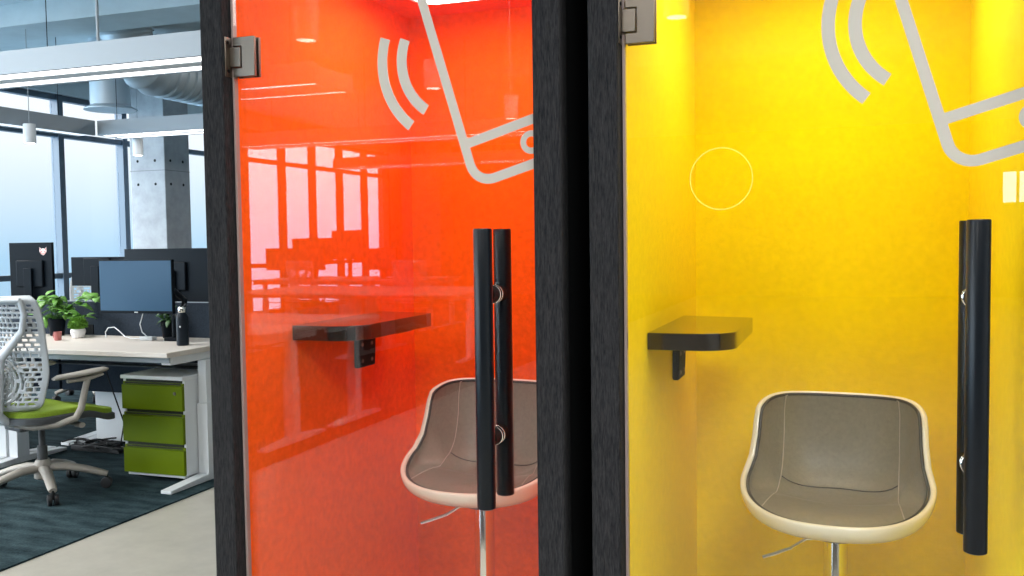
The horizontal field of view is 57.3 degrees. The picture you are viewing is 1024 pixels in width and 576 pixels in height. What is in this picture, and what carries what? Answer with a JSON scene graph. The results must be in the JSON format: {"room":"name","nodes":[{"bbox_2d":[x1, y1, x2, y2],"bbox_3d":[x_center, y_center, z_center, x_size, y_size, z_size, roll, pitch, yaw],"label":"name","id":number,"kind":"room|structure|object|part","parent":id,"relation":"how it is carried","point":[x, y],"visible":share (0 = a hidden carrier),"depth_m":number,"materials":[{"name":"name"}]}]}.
{"room":"open-plan office","nodes":[
{"label":"open-plan office","id":0,"kind":"room"},
{"bbox_2d":[0,0,199,50],"bbox_3d":[-3.108,-2.446,-0.404,16.000,0.150,34.600,0,3,20],"label":"ceiling","id":1,"kind":"structure","parent":0,"point":[190,26],"depth_m":10.90,"materials":[{"name":"paint"}]},
{"bbox_2d":[23,29,36,143],"bbox_3d":[-4.928,-2.161,9.520,0.120,1.370,0.120,0,3,20],"label":"spotlight","id":2,"kind":"object","parent":1,"relation":"hanging from","point":[29,129],"visible":0.96,"depth_m":9.50,"materials":[{"name":"white metal"}]},
{"bbox_3d":[-4.929,-2.259,9.515,0.007,1.175,0.008,0,3,20],"label":"hanging rod","id":3,"kind":"part","parent":2,"relation":"part of","materials":[{"name":"grey metal"}]},
{"bbox_2d":[0,37,94,136],"bbox_3d":[-5.277,-2.241,9.316,0.240,1.180,2.690,0,3,20],"label":"pendant light","id":4,"kind":"object","parent":1,"relation":"hanging from","point":[9,117],"visible":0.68,"depth_m":9.97,"materials":[{"name":"grey metal"}]},
{"bbox_2d":[0,0,199,42],"bbox_3d":[-0.130,-2.720,7.901,15.600,0.220,0.550,0,3,20],"label":"ceiling beam","id":5,"kind":"structure","parent":1,"relation":"attached to","point":[64,17],"depth_m":9.20,"materials":[{"name":"paint"}]},
{"bbox_2d":[0,0,201,88],"bbox_3d":[-3.439,-2.144,6.902,4.750,1.180,0.480,0,3,20],"label":"pendant light","id":6,"kind":"object","parent":1,"relation":"hanging from","point":[180,52],"visible":0.46,"depth_m":6.57,"materials":[{"name":"white metal"}]},
{"bbox_3d":[-3.431,-1.565,6.931,4.690,0.020,0.132,0,3,20],"label":"panel","id":7,"kind":"part","parent":6,"relation":"part of","materials":[{"name":"white"}]},
{"bbox_2d":[83,36,137,113],"bbox_3d":[-4.767,-2.518,11.091,0.600,0.820,0.600,0,3,20],"label":"ceiling vent","id":8,"kind":"object","parent":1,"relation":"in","point":[103,93],"visible":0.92,"depth_m":10.92,"materials":[{"name":"grey metal"}]},
{"bbox_2d":[132,94,143,155],"bbox_3d":[-4.405,-2.242,10.977,0.120,1.370,0.120,0,3,20],"label":"spotlight","id":9,"kind":"object","parent":1,"relation":"hanging from","point":[137,143],"visible":0.93,"depth_m":10.96,"materials":[{"name":"white metal"}]},
{"bbox_2d":[97,79,202,138],"bbox_3d":[-2.277,-2.311,9.891,4.980,1.180,0.400,0,3,20],"label":"pendant light","id":10,"kind":"object","parent":1,"relation":"hanging from","point":[188,124],"visible":0.32,"depth_m":10.37,"materials":[{"name":"white metal"}]},
{"bbox_3d":[-2.269,-1.732,9.920,4.920,0.020,0.080,0,3,20],"label":"panel","id":11,"kind":"part","parent":10,"relation":"part of","materials":[{"name":"white"}]},
{"bbox_2d":[99,27,202,106],"bbox_3d":[-3.083,-2.697,13.297,0.597,0.786,7.130,0,3,20],"label":"spiral duct","id":12,"kind":"object","parent":1,"relation":"hanging from","point":[182,87],"visible":0.08,"depth_m":10.53,"materials":[{"name":"grey metal"}]},
{"bbox_2d":[0,487,216,575],"bbox_3d":[-3.055,1.464,-0.206,16.000,0.120,34.600,0,3,20],"label":"floor","id":13,"kind":"structure","parent":0,"point":[178,538],"depth_m":4.16,"materials":[{"name":"concrete"}]},
{"bbox_2d":[0,388,213,571],"bbox_3d":[-6.915,1.382,1.174,7.160,0.008,34.000,0,3,20],"label":"carpet","id":14,"kind":"structure","parent":13,"relation":"on","point":[30,528],"depth_m":4.96,"materials":[{"name":"carpet"}]},
{"bbox_2d":[0,334,55,459],"bbox_3d":[-3.852,0.702,6.128,1.500,0.766,0.730,0,3,20],"label":"desk","id":15,"kind":"object","parent":14,"relation":"on","point":[4,433],"visible":0.17,"depth_m":5.86,"materials":[{"name":"laminate"}]},
{"bbox_3d":[-3.179,0.725,5.888,0.070,0.654,0.090,0,3,20],"label":"leg","id":16,"kind":"part","parent":15,"relation":"part of","materials":[{"name":"white metal"}]},
{"bbox_2d":[0,300,61,388],"bbox_3d":[-3.725,0.377,6.476,1.500,0.595,0.078,0,3,20],"label":"screen","id":17,"kind":"object","parent":15,"relation":"attached to","point":[56,369],"visible":0.27,"depth_m":6.26,"materials":[{"name":"fabric"}]},
{"bbox_2d":[0,295,114,505],"bbox_3d":[-2.570,0.573,5.109,0.670,1.094,0.708,1,4,35],"label":"office chair","id":18,"kind":"object","parent":14,"relation":"on","point":[40,414],"visible":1,"depth_m":4.90,"materials":[{"name":"beige plastic"}]},
{"bbox_3d":[-2.681,0.399,4.939,0.446,0.699,0.182,1,4,35],"label":"frame","id":19,"kind":"part","parent":18,"relation":"part of","materials":[{"name":"grey plastic"}]},
{"bbox_3d":[-2.672,0.342,4.950,0.520,0.614,0.182,1,4,35],"label":"backrest","id":20,"kind":"part","parent":18,"relation":"part of","materials":[{"name":"grey plastic"}]},
{"bbox_3d":[-2.747,0.601,5.212,0.137,0.279,0.446,-1,3,2],"label":"armrest","id":21,"kind":"part","parent":18,"relation":"part of","materials":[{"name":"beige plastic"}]},
{"bbox_3d":[-2.527,0.679,5.170,0.466,0.089,0.546,1,4,35],"label":"seat","id":22,"kind":"part","parent":18,"relation":"part of","materials":[{"name":"fabric"}]},
{"bbox_3d":[-2.527,0.707,5.171,0.500,0.091,0.570,1,4,35],"label":"seat frame","id":23,"kind":"part","parent":18,"relation":"part of","materials":[{"name":"grey plastic"}]},
{"bbox_3d":[-2.409,0.608,4.978,0.446,0.279,0.137,-2,3,-22],"label":"armrest","id":24,"kind":"part","parent":18,"relation":"part of","materials":[{"name":"beige plastic"}]},
{"bbox_3d":[-2.382,0.734,5.075,0.182,0.027,0.039,1,3,32],"label":"tilt lever","id":25,"kind":"part","parent":18,"relation":"part of","materials":[{"name":"beige plastic"}]},
{"bbox_2d":[52,277,94,402],"bbox_3d":[-3.720,0.428,8.288,0.670,1.094,0.708,0,3,6],"label":"office chair","id":26,"kind":"object","parent":14,"relation":"on","point":[81,288],"visible":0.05,"depth_m":8.42,"materials":[{"name":"beige plastic"}]},
{"bbox_3d":[-3.708,0.179,8.452,0.520,0.614,0.182,0,3,6],"label":"backrest","id":27,"kind":"part","parent":26,"relation":"part of","materials":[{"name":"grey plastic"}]},
{"bbox_2d":[61,395,96,445],"bbox_3d":[-3.577,0.660,6.894,1.500,0.766,0.730,0,3,20],"label":"desk","id":28,"kind":"object","parent":14,"relation":"on","point":[93,433],"visible":0.1,"depth_m":6.48,"materials":[{"name":"metal"}]},
{"bbox_2d":[9,242,55,299],"bbox_3d":[-3.590,-0.031,6.940,0.383,0.609,0.200,0,3,16],"label":"monitor","id":29,"kind":"object","parent":28,"relation":"on","point":[32,269],"visible":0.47,"depth_m":6.95,"materials":[{"name":"black plastic"}]},
{"bbox_2d":[71,257,124,300],"bbox_3d":[-3.016,0.025,6.775,0.500,0.498,0.200,0,3,20],"label":"monitor","id":30,"kind":"object","parent":28,"relation":"on","point":[85,270],"visible":0.51,"depth_m":6.81,"materials":[{"name":"black plastic"}]},
{"bbox_2d":[72,435,97,443],"bbox_3d":[-2.146,0.666,6.381,1.500,0.766,0.730,0,3,20],"label":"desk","id":31,"kind":"object","parent":14,"relation":"on","point":[94,436],"visible":0.02,"depth_m":6.42,"materials":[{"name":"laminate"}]},
{"bbox_2d":[124,248,207,301],"bbox_3d":[-2.355,0.005,6.448,0.940,0.554,0.200,0,3,23],"label":"monitor","id":32,"kind":"object","parent":31,"relation":"on","point":[190,264],"visible":0.26,"depth_m":6.43,"materials":[{"name":"black plastic"}]},
{"bbox_2d":[62,366,124,453],"bbox_3d":[-2.711,0.778,6.161,0.601,0.582,0.218,0,3,20],"label":"cable","id":33,"kind":"object","parent":14,"relation":"on","point":[105,446],"visible":0.94,"depth_m":6.09,"materials":[{"name":"black plastic"}]},
{"bbox_2d":[0,334,213,494],"bbox_3d":[-2.421,0.709,5.615,1.500,0.766,0.730,0,3,20],"label":"desk","id":34,"kind":"object","parent":14,"relation":"on","point":[89,347],"visible":0.6,"depth_m":5.34,"materials":[{"name":"laminate"}]},
{"bbox_3d":[-3.092,0.726,5.857,0.070,0.654,0.090,0,3,20],"label":"leg","id":35,"kind":"part","parent":34,"relation":"part of","materials":[{"name":"white metal"}]},
{"bbox_2d":[53,331,61,340],"bbox_3d":[-2.798,0.296,5.768,0.049,0.053,0.058,-3,4,-35],"label":"mug","id":36,"kind":"object","parent":34,"relation":"on","point":[57,336],"visible":1,"depth_m":5.75,"materials":[{"name":"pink ceramic"}]},
{"bbox_2d":[28,290,99,335],"bbox_3d":[-2.871,0.164,6.042,0.630,0.291,0.213,0,3,20],"label":"leafy plant","id":37,"kind":"object","parent":34,"relation":"on","point":[55,322],"visible":0.91,"depth_m":6.04,"materials":[{"name":"green plant"}]},
{"bbox_3d":[-2.954,0.253,6.079,0.113,0.112,0.113,0,3,20],"label":"pot","id":38,"kind":"part","parent":37,"relation":"part of","materials":[{"name":"black ceramic"}]},
{"bbox_3d":[-2.859,0.135,6.036,0.476,0.163,0.086,0,3,20],"label":"stem","id":39,"kind":"part","parent":37,"relation":"part of","materials":[{"name":"green plant"}]},
{"bbox_2d":[67,315,87,337],"bbox_3d":[-2.738,0.243,5.907,0.130,0.143,0.129,0,3,20],"label":"potted grass","id":40,"kind":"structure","parent":34,"relation":"on","point":[77,325],"depth_m":5.88,"materials":[{"name":"green plant"}]},
{"bbox_2d":[70,328,85,337],"bbox_3d":[-2.738,0.285,5.909,0.092,0.058,0.092,0,3,20],"label":"pot","id":41,"kind":"object","parent":40,"relation":"attached to","point":[75,332],"depth_m":5.88,"materials":[{"name":"white ceramic"}]},
{"bbox_3d":[-2.529,0.388,5.307,1.440,0.033,0.012,0,3,20],"label":"rail","id":42,"kind":"part","parent":34,"relation":"part of","materials":[{"name":"grey metal"}]},
{"bbox_2d":[56,361,197,368],"bbox_3d":[-2.363,0.474,5.773,1.100,0.005,0.100,0,3,20],"label":"cable tray","id":43,"kind":"object","parent":34,"relation":"on","point":[62,362],"depth_m":5.76,"materials":[{"name":"grey metal"}]},
{"bbox_2d":[105,314,156,340],"bbox_3d":[-2.361,0.216,5.754,0.406,0.202,0.050,0,3,21],"label":"charger","id":44,"kind":"object","parent":34,"relation":"on","point":[147,338],"visible":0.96,"depth_m":5.71,"materials":[{"name":"grey plastic"}]},
{"bbox_2d":[60,300,209,392],"bbox_3d":[-2.295,0.384,5.963,1.500,0.595,0.078,0,3,20],"label":"divider","id":45,"kind":"object","parent":34,"relation":"attached to","point":[197,312],"visible":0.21,"depth_m":6.06,"materials":[{"name":"fabric"}]},
{"bbox_2d":[98,259,187,340],"bbox_3d":[-2.196,0.074,5.641,0.513,0.493,0.214,0,3,17],"label":"monitor","id":46,"kind":"object","parent":34,"relation":"on","point":[125,286],"visible":0.83,"depth_m":5.53,"materials":[{"name":"black plastic"}]},
{"bbox_3d":[-2.112,0.127,5.646,0.309,0.384,0.122,-1,3,-13],"label":"arm","id":47,"kind":"part","parent":46,"relation":"part of","materials":[{"name":"black plastic"}]},
{"bbox_2d":[155,305,176,337],"bbox_3d":[-2.140,0.203,5.829,0.187,0.216,0.124,0,3,20],"label":"leafy plant","id":48,"kind":"object","parent":34,"relation":"on","point":[166,323],"visible":0.46,"depth_m":5.80,"materials":[{"name":"green plant"}]},
{"bbox_3d":[-2.144,0.254,5.831,0.082,0.112,0.082,0,3,20],"label":"pot","id":49,"kind":"part","parent":48,"relation":"part of","materials":[{"name":"black ceramic"}]},
{"bbox_2d":[176,303,188,345],"bbox_3d":[-1.894,0.207,5.379,0.069,0.245,0.069,-3,3,-33],"label":"water bottle","id":50,"kind":"object","parent":34,"relation":"on","point":[182,322],"visible":1,"depth_m":5.35,"materials":[{"name":"black metal"}]},
{"bbox_3d":[-2.423,0.383,5.603,1.440,0.056,0.620,0,3,20],"label":"frame","id":51,"kind":"part","parent":34,"relation":"part of","materials":[{"name":"white metal"}]},
{"bbox_3d":[-1.748,0.732,5.375,0.070,0.654,0.090,0,3,20],"label":"leg","id":52,"kind":"part","parent":34,"relation":"part of","materials":[{"name":"white metal"}]},
{"bbox_2d":[95,391,125,443],"bbox_3d":[-2.384,0.760,6.458,0.840,0.580,0.415,0,3,20],"label":"base cabinet","id":53,"kind":"object","parent":14,"relation":"on","point":[110,428],"visible":0.02,"depth_m":6.37,"materials":[{"name":"white metal"}]},
{"bbox_2d":[120,363,198,479],"bbox_3d":[-1.951,0.786,5.572,0.434,0.605,0.545,0,3,20],"label":"drawer pedestal","id":54,"kind":"object","parent":14,"relation":"on","point":[160,418],"visible":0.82,"depth_m":5.32,"materials":[{"name":"white"}]},
{"bbox_3d":[-2.041,0.543,5.317,0.390,0.009,0.001,0,3,20],"label":"finger pull","id":55,"kind":"part","parent":54,"relation":"part of","materials":[{"name":"black"}]},
{"bbox_3d":[-2.040,0.614,5.321,0.422,0.156,0.024,0,3,20],"label":"drawer","id":56,"kind":"part","parent":54,"relation":"part of","materials":[{"name":"green paint"}]},
{"bbox_3d":[-2.039,0.719,5.326,0.390,0.009,0.001,0,3,20],"label":"finger pull","id":57,"kind":"part","parent":54,"relation":"part of","materials":[{"name":"black"}]},
{"bbox_3d":[-2.038,0.796,5.330,0.422,0.168,0.024,0,3,20],"label":"drawer","id":58,"kind":"part","parent":54,"relation":"part of","materials":[{"name":"green paint"}]},
{"bbox_3d":[-2.036,0.906,5.335,0.390,0.009,0.001,0,3,20],"label":"finger pull","id":59,"kind":"part","parent":54,"relation":"part of","materials":[{"name":"black"}]},
{"bbox_3d":[-2.035,0.979,5.339,0.422,0.158,0.024,0,3,20],"label":"drawer","id":60,"kind":"part","parent":54,"relation":"part of","materials":[{"name":"green paint"}]},
{"bbox_3d":[-1.955,0.495,5.557,0.434,0.022,0.542,0,3,20],"label":"panel","id":61,"kind":"part","parent":54,"relation":"part of","materials":[{"name":"white metal"}]},
{"bbox_2d":[199,0,591,575],"bbox_3d":[-0.140,0.079,2.642,0.906,2.280,1.136,0,3,20],"label":"booth","id":62,"kind":"object","parent":13,"relation":"on","point":[361,156],"visible":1,"depth_m":2.58,"materials":[{"name":"orange glass"}]},
{"bbox_3d":[-0.707,0.078,2.311,0.063,2.150,0.052,0,3,20],"label":"post","id":63,"kind":"part","parent":62,"relation":"part of","materials":[{"name":"black wood"}]},
{"bbox_2d":[292,311,430,367],"bbox_3d":[-0.411,0.168,2.734,0.197,0.160,0.515,0,3,20],"label":"wall shelf","id":64,"kind":"object","parent":62,"relation":"attached to","point":[363,329],"visible":1,"depth_m":2.63,"materials":[{"name":"black laminate"}]},
{"bbox_2d":[411,0,473,3],"bbox_3d":[-0.148,-0.879,2.621,0.490,0.020,0.540,0,3,20],"label":"ceiling light","id":65,"kind":"object","parent":62,"relation":"attached to","point":[428,1],"visible":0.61,"depth_m":2.88,"materials":[{"name":"white plastic"}]},
{"bbox_2d":[400,378,537,575],"bbox_3d":[-0.084,0.698,2.717,0.474,0.815,0.443,0,3,22],"label":"bar stool","id":66,"kind":"object","parent":62,"relation":"on","point":[440,468],"visible":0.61,"depth_m":2.81,"materials":[{"name":"beige"}]},
{"bbox_3d":[-0.189,0.659,2.727,0.156,0.054,0.016,-1,3,-2],"label":"height lever","id":67,"kind":"part","parent":66,"relation":"part of","materials":[{"name":"silver metal"}]},
{"bbox_3d":[-0.060,0.178,2.037,0.041,0.613,0.041,0,3,20],"label":"handle","id":68,"kind":"part","parent":62,"relation":"part of","materials":[{"name":"black metal"}]},
{"bbox_2d":[493,284,502,303],"bbox_3d":[-0.042,0.013,2.085,0.042,0.042,0.017,0,3,20],"label":"washer","id":69,"kind":"object","parent":62,"relation":"in","point":[499,290],"depth_m":2.07,"materials":[{"name":"silver metal"}]},
{"bbox_2d":[495,425,504,444],"bbox_3d":[-0.037,0.330,2.101,0.042,0.042,0.017,0,3,20],"label":"washer","id":70,"kind":"object","parent":62,"relation":"in","point":[500,429],"depth_m":2.09,"materials":[{"name":"silver metal"}]},
{"bbox_3d":[-0.019,0.172,2.150,0.041,0.613,0.041,0,3,20],"label":"handle","id":71,"kind":"part","parent":62,"relation":"part of","materials":[{"name":"black metal"}]},
{"bbox_3d":[0.087,0.082,2.026,0.062,2.150,0.052,0,3,20],"label":"post","id":72,"kind":"part","parent":62,"relation":"part of","materials":[{"name":"black wood"}]},
{"bbox_3d":[0.283,0.053,2.538,0.031,2.150,1.043,0,3,20],"label":"panel","id":73,"kind":"part","parent":62,"relation":"part of","materials":[{"name":"black"}]},
{"bbox_2d":[587,2,592,575],"bbox_3d":[0.355,0.115,2.592,0.048,2.200,0.900,0,3,20],"label":"panel","id":74,"kind":"object","parent":13,"relation":"on","point":[587,2],"visible":0.08,"depth_m":2.17,"materials":[{"name":"black"}]},
{"bbox_2d":[587,0,1023,575],"bbox_3d":[0.769,0.083,2.316,0.906,2.280,1.136,0,3,20],"label":"booth","id":75,"kind":"object","parent":13,"relation":"on","point":[842,178],"visible":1,"depth_m":2.68,"materials":[{"name":"yellow glass"}]},
{"bbox_3d":[0.203,0.082,1.985,0.063,2.150,0.052,0,3,20],"label":"post","id":76,"kind":"part","parent":75,"relation":"part of","materials":[{"name":"grey fabric"}]},
{"bbox_2d":[647,315,752,379],"bbox_3d":[0.498,0.172,2.408,0.197,0.160,0.515,0,3,20],"label":"wall shelf","id":77,"kind":"object","parent":75,"relation":"attached to","point":[685,333],"visible":1,"depth_m":2.22,"materials":[{"name":"black laminate"}]},
{"bbox_2d":[740,391,936,575],"bbox_3d":[0.822,0.702,2.382,0.474,0.815,0.443,0,3,24],"label":"bar stool","id":78,"kind":"object","parent":75,"relation":"on","point":[836,469],"visible":1,"depth_m":2.47,"materials":[{"name":"beige"}]},
{"bbox_3d":[0.717,0.663,2.396,0.156,0.054,0.016,-1,3,0],"label":"height lever","id":79,"kind":"part","parent":78,"relation":"part of","materials":[{"name":"silver metal"}]},
{"bbox_2d":[959,455,963,471],"bbox_3d":[0.872,0.334,1.775,0.042,0.042,0.017,0,3,20],"label":"washer","id":80,"kind":"object","parent":75,"relation":"in","point":[961,462],"depth_m":1.77,"materials":[{"name":"silver metal"}]},
{"bbox_3d":[0.890,0.176,1.824,0.041,0.613,0.041,0,3,20],"label":"handle","id":81,"kind":"part","parent":75,"relation":"part of","materials":[{"name":"black metal"}]},
{"bbox_2d":[961,289,965,304],"bbox_3d":[0.868,0.018,1.759,0.042,0.042,0.017,0,3,20],"label":"washer","id":82,"kind":"object","parent":75,"relation":"in","point":[964,292],"depth_m":1.76,"materials":[{"name":"silver metal"}]},
{"bbox_3d":[0.850,0.182,1.711,0.041,0.613,0.041,0,3,20],"label":"handle","id":83,"kind":"part","parent":75,"relation":"part of","materials":[{"name":"black metal"}]},
{"bbox_2d":[22,82,202,113],"bbox_3d":[-10.457,-2.264,2.242,0.340,0.280,34.600,0,3,20],"label":"wall","id":84,"kind":"structure","parent":0,"point":[80,90],"depth_m":13.41,"materials":[{"name":"paint"}]},
{"bbox_2d":[129,87,191,248],"bbox_3d":[-5.369,-1.192,14.348,0.644,3.780,0.562,0,3,20],"label":"pillar","id":85,"kind":"structure","parent":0,"point":[160,178],"depth_m":14.09,"materials":[{"name":"concrete"}]},
{"bbox_3d":[-10.516,-0.377,2.368,0.200,3.500,34.600,0,3,20],"label":"wall","id":86,"kind":"structure","parent":0,"visible":0},
{"bbox_2d":[0,88,62,281],"bbox_3d":[-6.667,-0.952,12.716,0.140,3.500,1.250,0,3,20],"label":"window","id":87,"kind":"structure","parent":86,"relation":"in","point":[17,91],"depth_m":12.77,"materials":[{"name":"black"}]},
{"bbox_2d":[49,94,121,299],"bbox_3d":[-6.245,-1.017,13.891,0.140,3.500,1.250,0,3,20],"label":"window","id":88,"kind":"structure","parent":86,"relation":"in","point":[57,143],"depth_m":13.32,"materials":[{"name":"blue"}]},
{"bbox_2d":[114,113,130,256],"bbox_3d":[-5.824,-1.082,15.066,0.140,3.500,1.250,0,3,20],"label":"window","id":89,"kind":"structure","parent":86,"relation":"in","point":[121,150],"depth_m":14.47,"materials":[{"name":"blue"}]},
{"bbox_2d":[189,149,203,155],"bbox_3d":[-5.402,-1.147,16.241,0.140,3.500,1.250,0,3,20],"label":"window","id":90,"kind":"structure","parent":86,"relation":"in","point":[191,152],"depth_m":16.06,"materials":[{"name":"blue"}]}
]}

